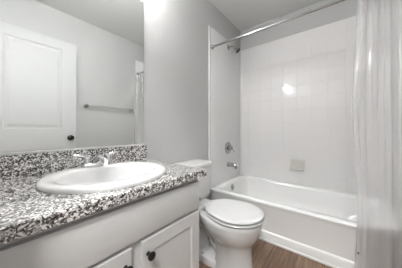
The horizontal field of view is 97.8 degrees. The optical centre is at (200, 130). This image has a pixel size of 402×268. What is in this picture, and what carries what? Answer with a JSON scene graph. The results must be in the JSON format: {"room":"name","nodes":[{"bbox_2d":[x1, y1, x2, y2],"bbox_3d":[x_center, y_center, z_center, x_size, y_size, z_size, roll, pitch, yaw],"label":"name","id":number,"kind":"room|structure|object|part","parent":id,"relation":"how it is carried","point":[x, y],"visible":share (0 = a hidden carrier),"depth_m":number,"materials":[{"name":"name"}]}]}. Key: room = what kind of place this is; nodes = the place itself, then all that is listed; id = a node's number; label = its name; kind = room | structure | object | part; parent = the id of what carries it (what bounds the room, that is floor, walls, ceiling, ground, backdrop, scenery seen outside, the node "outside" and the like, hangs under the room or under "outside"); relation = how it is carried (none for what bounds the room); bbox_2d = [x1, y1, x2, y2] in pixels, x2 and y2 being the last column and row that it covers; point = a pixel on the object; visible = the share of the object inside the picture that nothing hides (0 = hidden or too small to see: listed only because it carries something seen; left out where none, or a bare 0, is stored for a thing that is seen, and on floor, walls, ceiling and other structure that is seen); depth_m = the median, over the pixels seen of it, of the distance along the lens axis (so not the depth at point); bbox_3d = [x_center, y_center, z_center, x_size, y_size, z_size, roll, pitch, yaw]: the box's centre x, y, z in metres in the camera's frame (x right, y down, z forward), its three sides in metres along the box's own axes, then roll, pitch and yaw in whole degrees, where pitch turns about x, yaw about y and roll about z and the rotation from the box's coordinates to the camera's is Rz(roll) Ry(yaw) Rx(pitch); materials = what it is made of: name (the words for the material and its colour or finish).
{"room":"bathroom","nodes":[
{"label":"bathroom","id":0,"kind":"room"},
{"bbox_2d":[143,0,240,198],"bbox_3d":[-0.174,-0.228,1.703,0.100,2.440,2.505,0,0,39],"label":"wall","id":1,"kind":"structure","parent":0,"point":[176,32],"depth_m":1.58,"materials":[{"name":"grey paint"}]},
{"bbox_2d":[0,0,143,155],"bbox_3d":[-0.665,-0.436,0.999,0.010,1.088,0.772,0,0,39],"label":"mirror","id":2,"kind":"object","parent":1,"relation":"attached to","point":[72,71],"visible":1,"depth_m":0.94,"materials":[{"name":"grey mirror"}]},
{"bbox_2d":[0,145,146,179],"bbox_3d":[-0.659,0.160,1.000,0.020,0.104,0.799,0,0,39],"label":"backsplash","id":3,"kind":"structure","parent":1,"relation":"attached to","point":[31,164],"depth_m":0.88,"materials":[{"name":"stone"}]},
{"bbox_2d":[209,25,241,199],"bbox_3d":[0.342,-0.086,2.242,0.034,2.157,0.788,0,0,39],"label":"surround panel","id":4,"kind":"object","parent":1,"relation":"attached to","point":[225,65],"visible":0.77,"depth_m":2.17,"materials":[{"name":"white tile"}]},
{"bbox_2d":[225,142,234,153],"bbox_3d":[0.376,0.224,2.240,0.068,0.156,0.156,0,0,39],"label":"shower valve","id":5,"kind":"object","parent":4,"relation":"attached to","point":[228,147],"visible":1,"depth_m":2.22,"materials":[{"name":"silver metal"}]},
{"bbox_2d":[227,162,237,168],"bbox_3d":[0.401,0.438,2.213,0.137,0.075,0.062,0,0,39],"label":"tub spout","id":6,"kind":"object","parent":4,"relation":"attached to","point":[229,164],"visible":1,"depth_m":2.20,"materials":[{"name":"silver metal"}]},
{"bbox_2d":[227,45,239,52],"bbox_3d":[0.420,-1.038,2.220,0.162,0.133,0.079,0,0,39],"label":"showerhead","id":7,"kind":"object","parent":4,"relation":"attached to","point":[237,49],"visible":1,"depth_m":2.19,"materials":[{"name":"silver metal"}]},
{"bbox_2d":[211,0,346,49],"bbox_3d":[0.709,-0.939,1.509,1.500,0.052,0.052,0,0,39],"label":"shower rod","id":8,"kind":"object","parent":4,"relation":"attached to","point":[336,1],"visible":1,"depth_m":1.50,"materials":[{"name":"silver metal"}]},
{"bbox_2d":[352,0,391,253],"bbox_3d":[1.155,-0.001,1.111,0.299,1.917,0.104,0,0,37],"label":"shower curtain","id":9,"kind":"object","parent":8,"relation":"hanging from","point":[356,0],"visible":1,"depth_m":1.13,"materials":[{"name":"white plastic"}]},
{"bbox_2d":[199,238,331,267],"bbox_3d":[0.195,1.042,0.564,4.100,0.100,3.825,0,0,39],"label":"floor","id":10,"kind":"structure","parent":0,"point":[264,254],"depth_m":1.35,"materials":[{"name":"brown wood"}]},
{"bbox_2d":[0,179,198,267],"bbox_3d":[-0.445,0.623,0.814,0.582,0.739,0.773,0,0,39],"label":"vanity cabinet","id":11,"kind":"object","parent":10,"relation":"on","point":[160,229],"visible":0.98,"depth_m":0.63,"materials":[{"name":"grey paint"}]},
{"bbox_2d":[0,145,205,244],"bbox_3d":[-0.443,0.179,0.828,0.572,0.142,0.799,0,0,39],"label":"countertop","id":12,"kind":"structure","parent":11,"relation":"on","point":[25,210],"depth_m":0.63,"materials":[{"name":"stone"}]},
{"bbox_2d":[72,150,119,167],"bbox_3d":[-0.561,0.155,0.957,0.189,0.072,0.162,0,0,-12],"label":"faucet","id":13,"kind":"object","parent":12,"relation":"on","point":[99,160],"visible":1,"depth_m":0.92,"materials":[{"name":"silver metal"}]},
{"bbox_3d":[-0.612,0.149,0.901,0.038,0.060,0.085,0,0,39],"label":"handle","id":14,"kind":"part","parent":13,"relation":"part of","materials":[{"name":"silver metal"}]},
{"bbox_3d":[-0.565,0.183,0.960,0.052,0.017,0.156,0,0,39],"label":"plate","id":15,"kind":"part","parent":13,"relation":"part of","materials":[{"name":"silver metal"}]},
{"bbox_3d":[-0.536,0.160,0.937,0.139,0.056,0.038,0,0,39],"label":"spout","id":16,"kind":"part","parent":13,"relation":"part of","materials":[{"name":"silver metal"}]},
{"bbox_3d":[-0.518,0.149,1.019,0.038,0.060,0.085,0,0,39],"label":"handle","id":17,"kind":"part","parent":13,"relation":"part of","materials":[{"name":"silver metal"}]},
{"bbox_2d":[35,162,165,193],"bbox_3d":[-0.429,0.272,0.839,0.496,0.160,0.530,0,0,39],"label":"sink","id":18,"kind":"object","parent":12,"relation":"in","point":[117,175],"visible":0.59,"depth_m":0.79,"materials":[{"name":"white ceramic"}]},
{"bbox_3d":[-0.370,0.649,0.509,0.019,0.437,0.351,0,0,39],"label":"door","id":19,"kind":"part","parent":11,"relation":"part of","materials":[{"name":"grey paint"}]},
{"bbox_3d":[-0.197,0.487,0.684,0.033,0.033,0.033,0,0,39],"label":"knob","id":20,"kind":"part","parent":11,"relation":"part of","materials":[{"name":"black metal"}]},
{"bbox_3d":[-0.125,0.649,0.816,0.019,0.437,0.347,0,0,39],"label":"door","id":21,"kind":"part","parent":11,"relation":"part of","materials":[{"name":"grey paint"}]},
{"bbox_2d":[174,159,264,267],"bbox_3d":[0.113,0.640,1.368,0.745,0.705,0.434,0,0,39],"label":"toilet","id":22,"kind":"object","parent":10,"relation":"on","point":[232,227],"visible":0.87,"depth_m":1.20,"materials":[{"name":"white ceramic"}]},
{"bbox_3d":[-0.096,0.303,1.535,0.212,0.030,0.434,0,0,39],"label":"tank lid","id":23,"kind":"part","parent":22,"relation":"part of","materials":[{"name":"white ceramic"}]},
{"bbox_3d":[-0.099,0.467,1.537,0.190,0.298,0.414,0,0,39],"label":"tank","id":24,"kind":"part","parent":22,"relation":"part of","materials":[{"name":"white ceramic"}]},
{"bbox_3d":[0.214,0.803,1.287,0.457,0.379,0.360,0,0,39],"label":"bowl","id":25,"kind":"part","parent":22,"relation":"part of","materials":[{"name":"white ceramic"}]},
{"bbox_3d":[0.240,0.578,1.267,0.416,0.026,0.368,0,0,39],"label":"seat lid","id":26,"kind":"part","parent":22,"relation":"part of","materials":[{"name":"white plastic"}]},
{"bbox_3d":[0.240,0.602,1.267,0.420,0.021,0.372,0,0,39],"label":"seat","id":27,"kind":"part","parent":22,"relation":"part of","materials":[{"name":"white plastic"}]},
{"bbox_2d":[210,175,401,267],"bbox_3d":[0.933,0.817,1.790,1.522,0.350,0.786,0,0,39],"label":"bathtub","id":28,"kind":"object","parent":10,"relation":"on","point":[329,226],"visible":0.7,"depth_m":1.46,"materials":[{"name":"white ceramic"}]},
{"bbox_2d":[209,0,322,31],"bbox_3d":[0.195,-1.498,0.564,4.100,0.100,3.825,0,0,39],"label":"ceiling","id":29,"kind":"structure","parent":0,"point":[243,14],"depth_m":2.10,"materials":[{"name":"white paint"}]},
{"bbox_2d":[258,237,339,267],"bbox_3d":[0.685,0.982,1.479,1.492,0.020,0.012,0,0,39],"label":"trim","id":30,"kind":"structure","parent":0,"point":[260,238],"depth_m":1.39,"materials":[{"name":"white wood"}]},
{"bbox_2d":[241,0,392,49],"bbox_3d":[1.210,-0.228,2.137,1.524,2.440,0.100,0,0,39],"label":"wall","id":31,"kind":"structure","parent":0,"point":[346,9],"depth_m":2.04,"materials":[{"name":"grey paint"}]},
{"bbox_2d":[242,6,387,198],"bbox_3d":[1.174,-0.260,2.092,1.524,1.804,0.015,0,0,39],"label":"surround panel","id":32,"kind":"object","parent":31,"relation":"attached to","point":[300,101],"visible":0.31,"depth_m":1.94,"materials":[{"name":"white tile"}]},
{"bbox_2d":[289,159,304,170],"bbox_3d":[1.132,0.412,2.071,0.153,0.130,0.070,0,0,39],"label":"soap dish","id":33,"kind":"object","parent":32,"relation":"attached to","point":[297,165],"visible":1,"depth_m":2.07,"materials":[{"name":"beige ceramic"}]},
{"bbox_2d":[289,167,303,170],"bbox_3d":[1.129,0.459,2.067,0.141,0.037,0.060,0,0,39],"label":"tray","id":34,"kind":"object","parent":33,"relation":"on","point":[291,168],"depth_m":2.05,"materials":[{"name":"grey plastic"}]},
{"bbox_3d":[1.095,-0.228,0.690,0.100,2.440,2.505,0,0,39],"label":"wall","id":35,"kind":"structure","parent":0,"visible":0},
{"bbox_2d":[388,0,401,213],"bbox_3d":[1.506,-0.086,1.313,0.034,2.157,0.788,0,0,39],"label":"surround panel","id":36,"kind":"object","parent":35,"relation":"attached to","point":[394,9],"visible":1,"depth_m":1.49,"materials":[{"name":"white tile"}]}
]}

